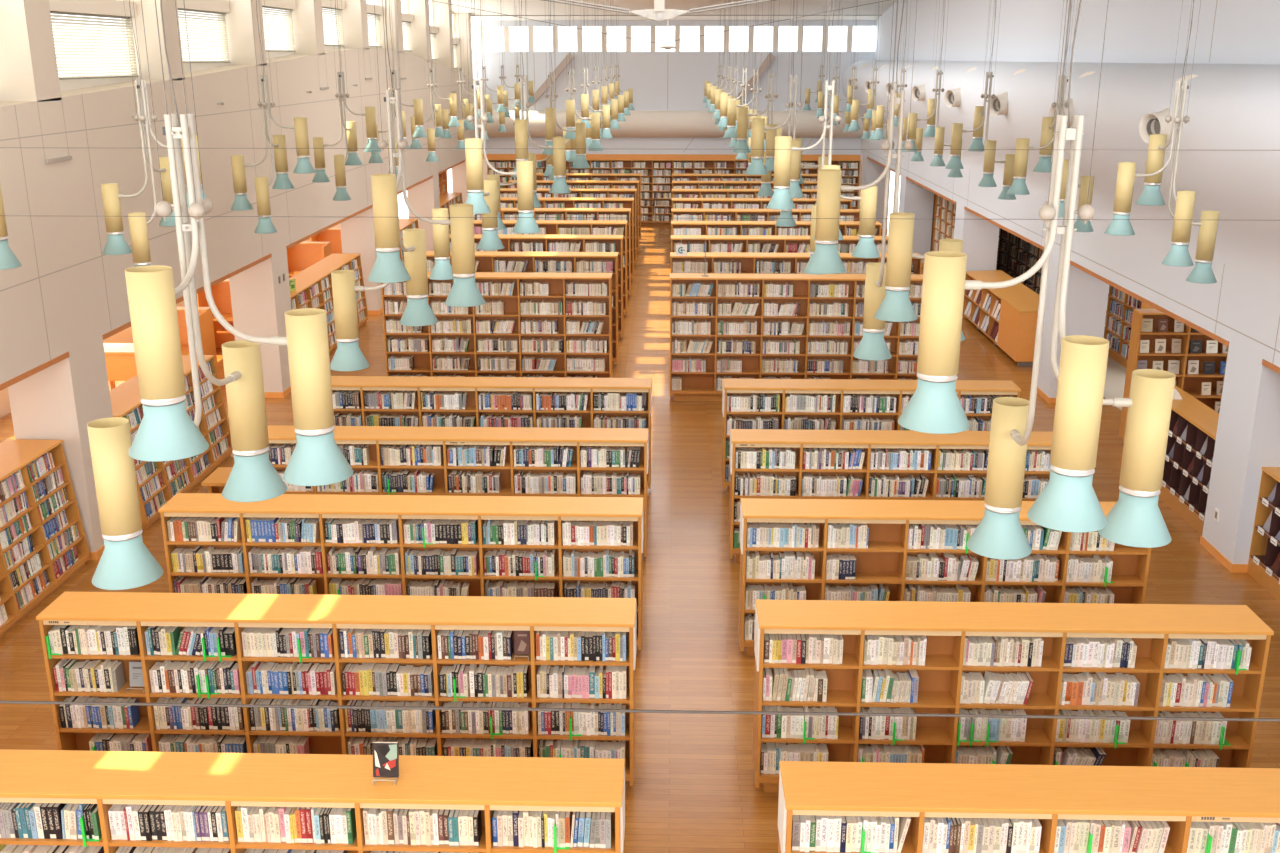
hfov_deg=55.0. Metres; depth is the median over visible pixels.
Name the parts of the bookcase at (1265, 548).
panel, panel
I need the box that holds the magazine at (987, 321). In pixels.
[983,316,988,330]
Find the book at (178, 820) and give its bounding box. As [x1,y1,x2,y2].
[175,805,183,840]
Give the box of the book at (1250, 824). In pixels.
[1247,822,1255,852]
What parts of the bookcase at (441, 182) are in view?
panel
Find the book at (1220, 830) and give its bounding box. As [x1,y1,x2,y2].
[1215,822,1223,852]
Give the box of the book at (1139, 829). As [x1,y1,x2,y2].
[1132,820,1141,852]
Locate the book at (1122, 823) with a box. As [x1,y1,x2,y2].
[1119,820,1124,852]
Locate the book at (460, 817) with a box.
[458,810,464,844]
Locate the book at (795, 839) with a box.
[791,815,800,850]
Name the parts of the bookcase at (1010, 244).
shelf, shelf, shelf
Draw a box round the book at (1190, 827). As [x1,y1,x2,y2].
[1187,827,1191,852]
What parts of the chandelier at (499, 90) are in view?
lamp shade, lamp shade, lamp shade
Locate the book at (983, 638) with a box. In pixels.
[981,636,987,665]
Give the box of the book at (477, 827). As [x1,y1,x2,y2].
[473,810,481,845]
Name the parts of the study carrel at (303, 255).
panel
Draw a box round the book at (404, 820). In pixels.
[402,809,408,844]
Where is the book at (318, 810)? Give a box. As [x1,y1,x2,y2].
[313,807,321,843]
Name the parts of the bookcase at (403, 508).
panel, label rail, label rail, label rail, panel, shelf, shelf, panel, label rail, label rail, label rail, panel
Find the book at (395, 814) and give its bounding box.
[393,809,399,843]
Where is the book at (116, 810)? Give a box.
[113,804,122,838]
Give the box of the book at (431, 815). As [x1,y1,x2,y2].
[430,809,433,844]
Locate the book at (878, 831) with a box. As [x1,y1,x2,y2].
[875,816,880,852]
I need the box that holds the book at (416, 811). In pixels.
[414,809,420,844]
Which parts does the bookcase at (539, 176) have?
panel, panel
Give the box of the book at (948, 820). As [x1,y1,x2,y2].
[945,817,950,852]
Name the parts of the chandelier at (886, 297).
lamp shade, lamp shade, lamp shade, lamp shade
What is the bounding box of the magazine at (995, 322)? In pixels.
[989,321,996,336]
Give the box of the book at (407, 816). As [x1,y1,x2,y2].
[406,809,410,844]
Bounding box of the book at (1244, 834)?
[1237,822,1247,852]
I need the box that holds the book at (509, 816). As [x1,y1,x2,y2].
[507,810,513,845]
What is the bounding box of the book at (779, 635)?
[778,634,781,662]
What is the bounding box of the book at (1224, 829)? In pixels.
[1220,822,1226,852]
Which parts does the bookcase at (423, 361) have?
panel, shelf, shelf, shelf, shelf, shelf, panel, panel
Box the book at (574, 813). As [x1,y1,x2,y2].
[570,812,575,847]
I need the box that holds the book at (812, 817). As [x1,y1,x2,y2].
[809,815,815,850]
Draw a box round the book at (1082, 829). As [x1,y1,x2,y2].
[1078,820,1085,852]
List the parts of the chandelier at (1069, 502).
lamp shade, lamp shade, lamp shade, lamp shade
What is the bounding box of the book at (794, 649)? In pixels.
[792,634,796,662]
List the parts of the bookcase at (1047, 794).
panel, label rail, shelf, label rail, panel, panel, label rail, label rail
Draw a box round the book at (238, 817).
[235,806,243,841]
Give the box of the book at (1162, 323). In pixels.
[1158,319,1167,331]
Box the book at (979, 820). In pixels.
[976,818,983,852]
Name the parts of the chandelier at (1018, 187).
lamp shade, lamp shade, lamp shade, lamp shade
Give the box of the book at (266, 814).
[265,807,270,842]
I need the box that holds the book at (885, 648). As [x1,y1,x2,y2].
[882,635,888,663]
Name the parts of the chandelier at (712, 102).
lamp shade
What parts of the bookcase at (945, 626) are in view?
panel, shelf, label rail, label rail, shelf, panel, shelf, shelf, label rail, panel, label rail, label rail, panel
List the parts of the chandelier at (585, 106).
lamp shade, lamp shade, lamp shade, lamp shade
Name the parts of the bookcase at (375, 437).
label rail, label rail, label rail, panel, panel, shelf, shelf, label rail, label rail, label rail, panel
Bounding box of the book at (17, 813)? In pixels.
[14,803,23,837]
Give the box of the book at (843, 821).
[840,816,846,852]
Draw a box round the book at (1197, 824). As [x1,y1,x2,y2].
[1193,821,1202,852]
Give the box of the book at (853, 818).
[851,816,856,851]
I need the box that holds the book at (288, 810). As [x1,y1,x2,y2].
[284,807,292,842]
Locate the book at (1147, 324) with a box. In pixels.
[1141,319,1152,331]
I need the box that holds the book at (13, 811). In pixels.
[11,803,18,837]
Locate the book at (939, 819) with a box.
[936,817,943,852]
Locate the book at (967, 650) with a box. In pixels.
[965,636,969,665]
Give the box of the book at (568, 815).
[565,811,571,846]
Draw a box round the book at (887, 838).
[885,817,890,852]
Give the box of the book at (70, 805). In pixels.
[64,803,73,838]
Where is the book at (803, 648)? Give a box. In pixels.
[801,634,805,663]
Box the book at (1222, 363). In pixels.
[1220,361,1226,373]
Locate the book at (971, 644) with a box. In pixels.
[968,636,973,665]
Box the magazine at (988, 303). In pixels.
[985,297,990,310]
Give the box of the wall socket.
[1214,508,1219,521]
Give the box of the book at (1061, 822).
[1058,819,1066,852]
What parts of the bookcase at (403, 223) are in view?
panel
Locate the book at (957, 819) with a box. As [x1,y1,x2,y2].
[955,818,961,852]
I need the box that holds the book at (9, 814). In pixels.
[6,803,17,837]
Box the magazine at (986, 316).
[980,315,987,328]
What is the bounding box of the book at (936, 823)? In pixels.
[933,817,937,852]
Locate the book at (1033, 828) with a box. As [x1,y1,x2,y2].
[1029,819,1036,852]
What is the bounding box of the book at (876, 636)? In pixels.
[874,635,878,664]
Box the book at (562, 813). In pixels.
[559,811,565,846]
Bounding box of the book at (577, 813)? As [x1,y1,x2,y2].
[573,812,579,847]
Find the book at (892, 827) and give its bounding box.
[889,817,894,852]
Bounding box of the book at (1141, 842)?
[1136,821,1147,852]
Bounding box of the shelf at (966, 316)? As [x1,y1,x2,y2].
[963,313,996,344]
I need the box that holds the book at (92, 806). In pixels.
[88,804,96,838]
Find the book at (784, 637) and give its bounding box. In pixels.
[781,634,786,662]
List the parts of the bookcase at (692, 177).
panel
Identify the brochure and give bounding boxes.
[1168,443,1174,457]
[1172,420,1177,433]
[1180,427,1186,440]
[1184,485,1189,499]
[1187,457,1193,472]
[1197,466,1203,480]
[1200,436,1207,454]
[1263,511,1271,531]
[1267,484,1276,502]
[1271,553,1279,572]
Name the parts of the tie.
tie rod, tie rod, plate, cone plate, tie rod, tie rod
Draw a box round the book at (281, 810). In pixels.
[278,807,286,841]
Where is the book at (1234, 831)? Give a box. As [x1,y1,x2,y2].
[1228,822,1237,852]
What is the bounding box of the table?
[201,467,232,492]
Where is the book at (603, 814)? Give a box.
[600,812,605,848]
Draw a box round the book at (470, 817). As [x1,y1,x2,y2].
[468,810,474,844]
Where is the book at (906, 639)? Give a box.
[901,635,909,664]
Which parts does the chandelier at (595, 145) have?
lamp shade, lamp shade, lamp shade, lamp shade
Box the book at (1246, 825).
[1242,822,1251,852]
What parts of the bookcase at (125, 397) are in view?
panel, panel, shelf, shelf, shelf, shelf, shelf, shelf, panel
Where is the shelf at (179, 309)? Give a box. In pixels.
[177,307,209,311]
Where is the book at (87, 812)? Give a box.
[86,804,92,838]
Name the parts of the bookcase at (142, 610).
panel, label rail, label rail, label rail, panel, shelf, shelf, shelf, panel, label rail, label rail, label rail, shelf, panel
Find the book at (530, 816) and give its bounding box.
[528,811,533,846]
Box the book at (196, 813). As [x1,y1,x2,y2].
[194,805,201,841]
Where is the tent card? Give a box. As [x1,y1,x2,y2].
[1173,389,1181,398]
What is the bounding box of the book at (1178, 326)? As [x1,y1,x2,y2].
[1174,319,1183,331]
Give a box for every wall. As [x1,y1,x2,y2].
[0,48,479,383]
[0,224,339,417]
[471,20,876,155]
[478,110,862,137]
[483,156,862,219]
[842,60,1279,366]
[874,0,1279,64]
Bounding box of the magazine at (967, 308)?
[964,301,970,314]
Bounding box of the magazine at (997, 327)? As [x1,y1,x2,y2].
[991,325,998,338]
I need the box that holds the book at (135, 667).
[129,661,143,686]
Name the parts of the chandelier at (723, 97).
lamp shade, lamp shade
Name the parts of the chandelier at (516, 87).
lamp shade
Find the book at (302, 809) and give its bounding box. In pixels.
[299,807,307,843]
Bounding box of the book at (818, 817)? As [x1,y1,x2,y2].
[815,815,820,850]
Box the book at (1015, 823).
[1010,819,1018,852]
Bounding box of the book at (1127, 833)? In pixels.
[1122,820,1131,852]
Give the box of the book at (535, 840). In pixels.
[533,811,537,847]
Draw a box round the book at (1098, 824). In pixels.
[1092,820,1100,852]
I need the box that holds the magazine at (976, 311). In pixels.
[972,306,978,321]
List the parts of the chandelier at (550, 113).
lamp shade, lamp shade, lamp shade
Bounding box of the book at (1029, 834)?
[1026,819,1031,852]
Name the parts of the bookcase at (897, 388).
panel, label rail, label rail, shelf, panel, panel, label rail, label rail, label rail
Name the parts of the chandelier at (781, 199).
lamp shade, lamp shade, lamp shade, lamp shade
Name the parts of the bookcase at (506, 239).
panel, panel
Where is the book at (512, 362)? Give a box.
[509,359,515,369]
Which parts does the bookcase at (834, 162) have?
shelf, panel, panel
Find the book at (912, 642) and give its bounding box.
[910,635,913,664]
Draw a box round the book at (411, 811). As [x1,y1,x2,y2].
[409,809,415,844]
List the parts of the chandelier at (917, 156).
lamp shade, lamp shade, lamp shade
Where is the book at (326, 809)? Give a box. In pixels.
[323,808,328,842]
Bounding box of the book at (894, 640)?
[892,635,896,664]
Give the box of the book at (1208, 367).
[1203,362,1214,373]
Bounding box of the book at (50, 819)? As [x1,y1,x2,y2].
[46,803,56,838]
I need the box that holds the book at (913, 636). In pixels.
[911,635,917,664]
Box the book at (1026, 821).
[1021,819,1029,852]
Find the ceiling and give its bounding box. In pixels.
[451,0,896,19]
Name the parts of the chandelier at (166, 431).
lamp shade, lamp shade, lamp shade, lamp shade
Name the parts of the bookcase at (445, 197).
panel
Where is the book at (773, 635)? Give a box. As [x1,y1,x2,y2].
[772,634,775,662]
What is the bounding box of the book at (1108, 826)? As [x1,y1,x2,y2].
[1102,820,1111,852]
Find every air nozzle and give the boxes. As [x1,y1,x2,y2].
[848,64,867,88]
[865,65,886,92]
[885,66,909,96]
[911,67,938,100]
[944,68,976,107]
[990,69,1025,115]
[1049,71,1095,125]
[1139,75,1198,142]
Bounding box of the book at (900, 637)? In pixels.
[898,635,903,664]
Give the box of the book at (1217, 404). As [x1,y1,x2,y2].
[1214,402,1220,412]
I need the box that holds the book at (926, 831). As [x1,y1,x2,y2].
[922,817,929,852]
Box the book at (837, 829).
[833,816,841,851]
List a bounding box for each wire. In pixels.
[0,700,1279,721]
[119,216,1162,219]
[258,148,1023,149]
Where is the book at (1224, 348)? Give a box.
[1222,344,1228,352]
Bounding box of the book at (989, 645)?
[984,636,991,665]
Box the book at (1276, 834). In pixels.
[1271,827,1278,852]
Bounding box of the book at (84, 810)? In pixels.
[83,804,89,838]
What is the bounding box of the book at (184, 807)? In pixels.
[180,805,187,840]
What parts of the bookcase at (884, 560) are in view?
panel, shelf, shelf, label rail, label rail, panel, panel, shelf, label rail, shelf, label rail, panel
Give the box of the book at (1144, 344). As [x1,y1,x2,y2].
[1139,340,1148,352]
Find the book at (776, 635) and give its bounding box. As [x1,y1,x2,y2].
[775,634,778,662]
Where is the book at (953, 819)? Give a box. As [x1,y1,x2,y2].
[952,818,957,852]
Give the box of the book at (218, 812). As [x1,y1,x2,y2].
[215,806,223,841]
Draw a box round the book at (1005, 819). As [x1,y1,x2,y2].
[1003,818,1008,852]
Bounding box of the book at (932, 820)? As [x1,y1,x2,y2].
[928,817,934,852]
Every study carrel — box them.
[177,307,218,377]
[197,279,234,347]
[287,242,331,277]
[310,228,341,253]
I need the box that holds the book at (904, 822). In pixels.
[897,817,910,852]
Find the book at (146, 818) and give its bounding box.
[143,805,152,840]
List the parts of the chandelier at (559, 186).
lamp shade, lamp shade, lamp shade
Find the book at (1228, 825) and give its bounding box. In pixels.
[1222,822,1231,852]
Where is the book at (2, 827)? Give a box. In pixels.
[0,802,7,837]
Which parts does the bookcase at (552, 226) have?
panel, panel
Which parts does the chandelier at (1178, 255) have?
lamp shade, lamp shade, lamp shade, lamp shade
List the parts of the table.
leg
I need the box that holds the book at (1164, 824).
[1157,821,1169,852]
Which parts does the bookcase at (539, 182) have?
panel, panel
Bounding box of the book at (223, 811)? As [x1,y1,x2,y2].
[221,806,228,841]
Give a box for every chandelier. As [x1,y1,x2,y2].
[0,184,21,269]
[87,0,353,589]
[101,0,207,266]
[231,0,315,233]
[312,0,381,200]
[330,0,485,370]
[368,0,426,177]
[410,0,459,161]
[429,0,540,279]
[441,0,480,147]
[465,0,505,139]
[486,1,520,131]
[487,0,570,229]
[505,6,534,124]
[536,0,589,180]
[543,0,602,176]
[563,0,612,160]
[576,0,619,136]
[589,0,625,128]
[599,0,630,130]
[601,9,634,124]
[702,6,733,123]
[705,0,740,129]
[708,0,748,137]
[712,0,755,146]
[717,0,766,158]
[724,4,781,174]
[733,15,803,195]
[746,0,827,226]
[766,0,879,274]
[803,10,836,124]
[805,0,964,360]
[815,5,850,130]
[833,6,869,138]
[849,0,893,148]
[872,8,923,160]
[898,0,1175,559]
[903,3,962,177]
[945,0,1015,199]
[1007,2,1093,231]
[1104,0,1218,283]
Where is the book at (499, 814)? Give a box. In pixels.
[497,810,502,846]
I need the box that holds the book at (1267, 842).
[1264,823,1271,852]
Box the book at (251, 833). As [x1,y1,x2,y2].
[247,806,255,841]
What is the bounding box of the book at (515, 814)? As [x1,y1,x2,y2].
[512,811,518,845]
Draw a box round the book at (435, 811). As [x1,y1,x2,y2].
[432,809,438,844]
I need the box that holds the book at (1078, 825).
[1073,820,1080,852]
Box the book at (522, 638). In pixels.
[514,631,529,653]
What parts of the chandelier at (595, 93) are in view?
lamp shade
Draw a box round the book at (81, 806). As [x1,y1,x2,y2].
[79,804,86,815]
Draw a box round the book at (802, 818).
[799,815,805,850]
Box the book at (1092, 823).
[1089,820,1095,852]
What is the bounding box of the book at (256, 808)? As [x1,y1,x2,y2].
[252,806,259,841]
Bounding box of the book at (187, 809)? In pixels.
[184,805,191,840]
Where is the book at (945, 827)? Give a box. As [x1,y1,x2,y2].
[941,817,947,852]
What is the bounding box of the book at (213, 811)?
[210,806,218,841]
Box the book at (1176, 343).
[1171,339,1181,352]
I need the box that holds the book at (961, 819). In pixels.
[959,818,964,852]
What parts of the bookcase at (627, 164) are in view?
shelf, panel, shelf, shelf, shelf, shelf, shelf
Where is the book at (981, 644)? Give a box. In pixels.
[976,636,983,665]
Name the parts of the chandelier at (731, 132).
lamp shade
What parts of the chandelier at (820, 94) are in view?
lamp shade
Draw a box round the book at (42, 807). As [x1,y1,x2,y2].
[39,803,50,838]
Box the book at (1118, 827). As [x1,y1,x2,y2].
[1112,820,1121,852]
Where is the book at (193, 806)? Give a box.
[188,805,195,840]
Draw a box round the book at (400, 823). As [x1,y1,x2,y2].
[398,809,403,843]
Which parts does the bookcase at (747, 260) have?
panel, panel, shelf, panel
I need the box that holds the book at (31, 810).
[28,803,37,838]
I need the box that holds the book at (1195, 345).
[1190,340,1201,352]
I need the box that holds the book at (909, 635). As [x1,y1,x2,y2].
[908,635,910,664]
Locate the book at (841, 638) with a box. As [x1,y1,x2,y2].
[839,634,842,663]
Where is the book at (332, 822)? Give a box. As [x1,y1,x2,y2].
[329,808,337,843]
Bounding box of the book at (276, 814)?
[274,807,280,842]
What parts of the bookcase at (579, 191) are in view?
panel, panel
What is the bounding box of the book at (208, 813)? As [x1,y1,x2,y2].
[207,806,213,840]
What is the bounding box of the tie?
[429,0,888,49]
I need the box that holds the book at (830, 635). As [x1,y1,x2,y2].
[829,634,833,663]
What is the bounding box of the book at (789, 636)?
[786,634,792,662]
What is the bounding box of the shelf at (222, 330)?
[217,326,233,332]
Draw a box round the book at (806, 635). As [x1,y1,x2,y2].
[805,634,808,662]
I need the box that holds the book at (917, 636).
[915,635,919,664]
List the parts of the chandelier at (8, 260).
lamp shade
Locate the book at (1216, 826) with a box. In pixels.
[1210,822,1218,852]
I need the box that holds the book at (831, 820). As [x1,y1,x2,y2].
[826,816,834,851]
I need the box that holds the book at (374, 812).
[371,808,378,844]
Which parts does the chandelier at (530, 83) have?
lamp shade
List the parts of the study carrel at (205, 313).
panel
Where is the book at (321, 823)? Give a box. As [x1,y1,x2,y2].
[319,807,324,843]
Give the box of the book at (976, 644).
[971,636,978,665]
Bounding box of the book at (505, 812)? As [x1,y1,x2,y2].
[502,810,507,845]
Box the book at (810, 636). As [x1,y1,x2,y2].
[808,634,812,663]
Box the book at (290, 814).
[289,807,295,842]
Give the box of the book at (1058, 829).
[1054,820,1060,852]
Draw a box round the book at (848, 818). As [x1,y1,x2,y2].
[845,816,851,851]
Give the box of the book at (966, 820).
[962,818,969,852]
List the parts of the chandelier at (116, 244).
lamp shade, lamp shade, lamp shade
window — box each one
[49,0,136,90]
[177,0,229,72]
[261,0,295,58]
[321,0,344,49]
[367,0,382,47]
[402,0,412,53]
[430,0,437,62]
[452,11,458,71]
[479,26,852,51]
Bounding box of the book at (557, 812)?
[555,811,559,846]
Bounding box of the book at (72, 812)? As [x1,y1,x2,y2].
[69,804,78,839]
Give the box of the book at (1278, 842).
[1275,823,1279,852]
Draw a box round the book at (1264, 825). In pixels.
[1259,822,1267,852]
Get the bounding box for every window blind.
[50,11,138,79]
[178,8,230,62]
[262,6,295,51]
[322,6,344,45]
[367,13,381,46]
[402,21,411,50]
[430,33,437,59]
[453,44,457,68]
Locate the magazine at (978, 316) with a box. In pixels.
[975,310,979,323]
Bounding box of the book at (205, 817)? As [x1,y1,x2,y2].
[203,806,210,840]
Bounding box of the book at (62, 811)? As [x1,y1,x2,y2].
[61,803,68,838]
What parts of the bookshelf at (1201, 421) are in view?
panel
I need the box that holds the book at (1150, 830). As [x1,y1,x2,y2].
[1142,821,1152,852]
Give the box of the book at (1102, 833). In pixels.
[1098,820,1105,852]
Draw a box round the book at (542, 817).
[541,811,544,847]
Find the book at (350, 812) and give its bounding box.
[346,808,356,843]
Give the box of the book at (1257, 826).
[1253,822,1260,852]
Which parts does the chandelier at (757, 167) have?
lamp shade, lamp shade, lamp shade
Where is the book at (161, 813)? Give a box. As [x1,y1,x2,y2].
[159,805,167,840]
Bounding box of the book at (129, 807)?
[126,804,135,839]
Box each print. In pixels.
[518,634,526,650]
[1157,342,1163,350]
[1193,343,1199,351]
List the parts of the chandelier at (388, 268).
lamp shade, lamp shade, lamp shade, lamp shade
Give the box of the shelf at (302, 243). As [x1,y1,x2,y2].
[299,242,330,244]
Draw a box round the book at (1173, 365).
[1168,360,1179,373]
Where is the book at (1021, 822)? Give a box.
[1016,819,1023,852]
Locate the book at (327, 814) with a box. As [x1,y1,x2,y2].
[326,808,331,843]
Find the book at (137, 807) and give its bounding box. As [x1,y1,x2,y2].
[132,805,141,839]
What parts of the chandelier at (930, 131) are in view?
lamp shade, lamp shade, lamp shade, lamp shade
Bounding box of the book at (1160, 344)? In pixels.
[1155,339,1165,352]
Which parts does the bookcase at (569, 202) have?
panel, panel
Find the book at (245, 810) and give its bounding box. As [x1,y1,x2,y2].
[241,806,251,841]
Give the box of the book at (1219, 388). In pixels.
[1216,381,1223,394]
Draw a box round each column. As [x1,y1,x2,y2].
[7,335,112,551]
[229,246,291,391]
[340,207,381,310]
[407,173,439,250]
[452,161,467,203]
[862,155,890,228]
[899,174,933,262]
[954,202,999,270]
[1037,251,1108,397]
[1202,342,1279,563]
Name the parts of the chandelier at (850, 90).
lamp shade, lamp shade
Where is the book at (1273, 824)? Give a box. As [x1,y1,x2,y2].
[1268,823,1275,852]
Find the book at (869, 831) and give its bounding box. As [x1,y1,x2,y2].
[866,816,872,851]
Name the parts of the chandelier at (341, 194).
lamp shade, lamp shade, lamp shade, lamp shade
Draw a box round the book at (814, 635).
[812,634,816,663]
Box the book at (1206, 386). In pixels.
[1201,382,1210,394]
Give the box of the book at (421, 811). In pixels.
[419,809,425,844]
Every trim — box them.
[0,352,69,390]
[102,254,271,339]
[286,204,372,248]
[398,175,432,193]
[438,159,465,173]
[483,154,859,159]
[867,156,900,175]
[906,176,955,203]
[964,206,1043,249]
[1070,260,1228,346]
[1262,359,1279,373]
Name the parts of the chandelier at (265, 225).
lamp shade, lamp shade, lamp shade, lamp shade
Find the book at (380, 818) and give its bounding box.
[379,808,382,843]
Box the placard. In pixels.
[676,238,708,276]
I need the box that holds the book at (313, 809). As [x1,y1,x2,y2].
[311,807,316,842]
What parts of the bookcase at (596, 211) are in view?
panel, panel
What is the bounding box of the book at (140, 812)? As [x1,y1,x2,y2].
[137,805,146,840]
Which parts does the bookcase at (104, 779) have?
label rail, label rail, label rail, shelf, panel, label rail, panel, label rail, panel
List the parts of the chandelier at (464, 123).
lamp shade, lamp shade, lamp shade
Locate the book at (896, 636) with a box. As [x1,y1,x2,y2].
[895,635,900,664]
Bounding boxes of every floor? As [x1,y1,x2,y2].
[0,222,1279,852]
[1103,356,1125,410]
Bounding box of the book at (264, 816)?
[263,807,267,841]
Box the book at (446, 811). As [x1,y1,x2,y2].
[443,809,449,844]
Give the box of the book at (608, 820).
[605,812,611,847]
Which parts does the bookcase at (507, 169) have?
panel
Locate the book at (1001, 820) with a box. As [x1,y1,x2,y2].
[998,818,1004,852]
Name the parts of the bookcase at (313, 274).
panel, shelf, shelf, shelf, shelf, shelf, panel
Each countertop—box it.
[103,343,134,354]
[103,343,136,389]
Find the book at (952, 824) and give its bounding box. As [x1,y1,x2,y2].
[948,818,953,852]
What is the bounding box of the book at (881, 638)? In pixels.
[878,635,883,663]
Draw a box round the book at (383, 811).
[381,808,387,844]
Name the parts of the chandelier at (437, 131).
lamp shade, lamp shade, lamp shade, lamp shade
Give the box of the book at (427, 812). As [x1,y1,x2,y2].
[424,809,431,844]
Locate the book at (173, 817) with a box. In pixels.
[171,805,179,840]
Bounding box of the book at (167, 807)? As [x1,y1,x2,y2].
[164,805,170,840]
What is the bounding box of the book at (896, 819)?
[893,817,898,852]
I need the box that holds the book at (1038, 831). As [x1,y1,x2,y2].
[1033,819,1041,852]
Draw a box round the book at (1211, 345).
[1206,340,1217,352]
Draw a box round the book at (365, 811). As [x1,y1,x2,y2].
[363,808,369,844]
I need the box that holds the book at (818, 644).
[816,634,820,662]
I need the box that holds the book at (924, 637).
[922,635,926,664]
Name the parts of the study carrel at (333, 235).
panel, panel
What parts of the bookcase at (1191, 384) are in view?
panel, panel, shelf, panel, shelf, shelf, shelf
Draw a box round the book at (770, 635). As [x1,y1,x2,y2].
[769,634,772,662]
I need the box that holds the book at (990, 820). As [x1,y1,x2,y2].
[986,818,994,852]
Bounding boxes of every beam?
[470,15,881,15]
[531,53,573,105]
[735,53,774,100]
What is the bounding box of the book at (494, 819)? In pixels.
[492,810,497,846]
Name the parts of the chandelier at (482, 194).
lamp shade, lamp shade, lamp shade, lamp shade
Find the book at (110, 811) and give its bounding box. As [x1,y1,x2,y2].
[108,804,117,839]
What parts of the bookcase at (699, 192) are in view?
panel, panel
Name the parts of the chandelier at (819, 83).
lamp shade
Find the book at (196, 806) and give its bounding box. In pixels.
[192,805,197,840]
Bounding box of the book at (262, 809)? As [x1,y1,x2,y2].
[259,807,266,841]
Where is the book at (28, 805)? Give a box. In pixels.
[24,803,33,837]
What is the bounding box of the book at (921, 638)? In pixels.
[918,635,923,664]
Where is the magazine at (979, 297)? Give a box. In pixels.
[976,289,981,303]
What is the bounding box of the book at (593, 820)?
[589,812,596,847]
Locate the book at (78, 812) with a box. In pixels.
[76,807,82,838]
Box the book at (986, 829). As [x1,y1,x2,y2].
[981,818,989,852]
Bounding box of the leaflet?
[289,279,295,291]
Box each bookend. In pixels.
[46,634,60,658]
[80,816,101,846]
[196,674,206,698]
[202,637,215,660]
[205,674,219,698]
[217,637,230,661]
[297,637,310,662]
[387,478,395,494]
[422,528,432,547]
[453,678,465,701]
[490,713,501,738]
[535,560,544,579]
[553,818,569,852]
[569,715,580,739]
[803,719,814,743]
[861,826,875,852]
[892,722,903,744]
[957,721,967,745]
[965,534,969,553]
[970,722,980,745]
[986,723,996,746]
[1087,832,1092,852]
[1104,567,1112,586]
[1114,724,1125,747]
[1205,834,1211,852]
[1219,726,1230,749]
[1235,649,1246,674]
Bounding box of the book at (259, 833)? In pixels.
[255,806,261,841]
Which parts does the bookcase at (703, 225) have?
panel, panel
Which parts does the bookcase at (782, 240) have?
panel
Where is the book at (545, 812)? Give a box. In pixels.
[544,811,548,846]
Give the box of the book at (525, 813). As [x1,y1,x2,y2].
[523,811,528,845]
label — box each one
[45,620,86,624]
[448,441,491,444]
[738,444,781,446]
[1195,816,1259,821]
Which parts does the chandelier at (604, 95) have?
lamp shade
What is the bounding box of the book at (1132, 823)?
[1127,820,1137,852]
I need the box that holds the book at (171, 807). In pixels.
[168,805,174,839]
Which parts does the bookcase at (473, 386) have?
label rail, label rail, label rail, shelf, panel, label rail, label rail, label rail, panel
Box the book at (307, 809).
[305,807,313,843]
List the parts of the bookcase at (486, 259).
panel, shelf, panel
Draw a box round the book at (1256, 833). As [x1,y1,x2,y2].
[1251,822,1257,852]
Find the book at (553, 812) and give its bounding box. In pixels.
[551,811,555,846]
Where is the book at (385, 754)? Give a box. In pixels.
[373,742,398,777]
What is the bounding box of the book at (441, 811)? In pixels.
[438,809,444,844]
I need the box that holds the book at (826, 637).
[823,634,829,663]
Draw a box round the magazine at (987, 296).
[982,293,989,308]
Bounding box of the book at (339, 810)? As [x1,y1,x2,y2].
[335,808,343,842]
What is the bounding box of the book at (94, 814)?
[91,805,101,839]
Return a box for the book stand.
[373,777,397,784]
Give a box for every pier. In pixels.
[0,0,60,101]
[125,0,184,80]
[223,0,266,65]
[291,0,324,54]
[339,0,368,48]
[377,0,403,52]
[408,0,431,61]
[433,0,453,70]
[454,13,472,78]
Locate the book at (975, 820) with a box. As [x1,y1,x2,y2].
[973,818,977,852]
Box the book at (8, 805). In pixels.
[2,802,11,837]
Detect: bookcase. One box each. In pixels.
[0,439,89,637]
[0,749,624,852]
[36,592,636,785]
[110,355,232,528]
[158,493,643,649]
[267,425,648,556]
[289,254,367,352]
[331,376,651,488]
[381,272,611,377]
[399,219,418,265]
[426,251,618,367]
[439,171,447,194]
[439,192,462,233]
[449,234,623,339]
[474,220,627,317]
[487,159,546,187]
[500,188,636,263]
[500,197,633,278]
[500,208,630,297]
[508,180,638,251]
[536,173,640,239]
[566,159,610,172]
[611,160,672,224]
[669,273,922,400]
[670,252,921,273]
[671,208,859,220]
[671,221,881,235]
[671,235,887,252]
[672,174,817,180]
[672,181,816,188]
[672,189,816,197]
[672,198,851,208]
[673,160,735,173]
[722,379,1020,493]
[729,429,1052,561]
[735,160,773,173]
[738,498,1150,655]
[752,599,1273,791]
[778,761,1279,852]
[801,160,860,208]
[930,194,935,251]
[932,195,955,250]
[997,229,1040,291]
[1104,285,1154,368]
[1119,309,1227,442]
[1247,467,1279,601]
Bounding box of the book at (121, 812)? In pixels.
[119,804,127,839]
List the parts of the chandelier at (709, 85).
lamp shade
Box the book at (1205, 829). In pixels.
[1199,822,1207,852]
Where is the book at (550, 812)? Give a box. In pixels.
[547,811,551,846]
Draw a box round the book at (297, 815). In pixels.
[295,807,301,842]
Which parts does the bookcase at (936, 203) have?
panel, shelf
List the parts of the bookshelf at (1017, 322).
panel, panel, leg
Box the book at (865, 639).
[863,635,867,663]
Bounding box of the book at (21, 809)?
[19,803,27,837]
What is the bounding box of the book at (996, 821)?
[992,818,1000,852]
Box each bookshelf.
[963,270,1038,366]
[1159,386,1218,534]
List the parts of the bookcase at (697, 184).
panel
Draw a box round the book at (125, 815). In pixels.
[123,806,129,840]
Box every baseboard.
[89,545,104,559]
[264,386,290,397]
[368,308,381,314]
[1037,387,1055,403]
[1200,536,1247,572]

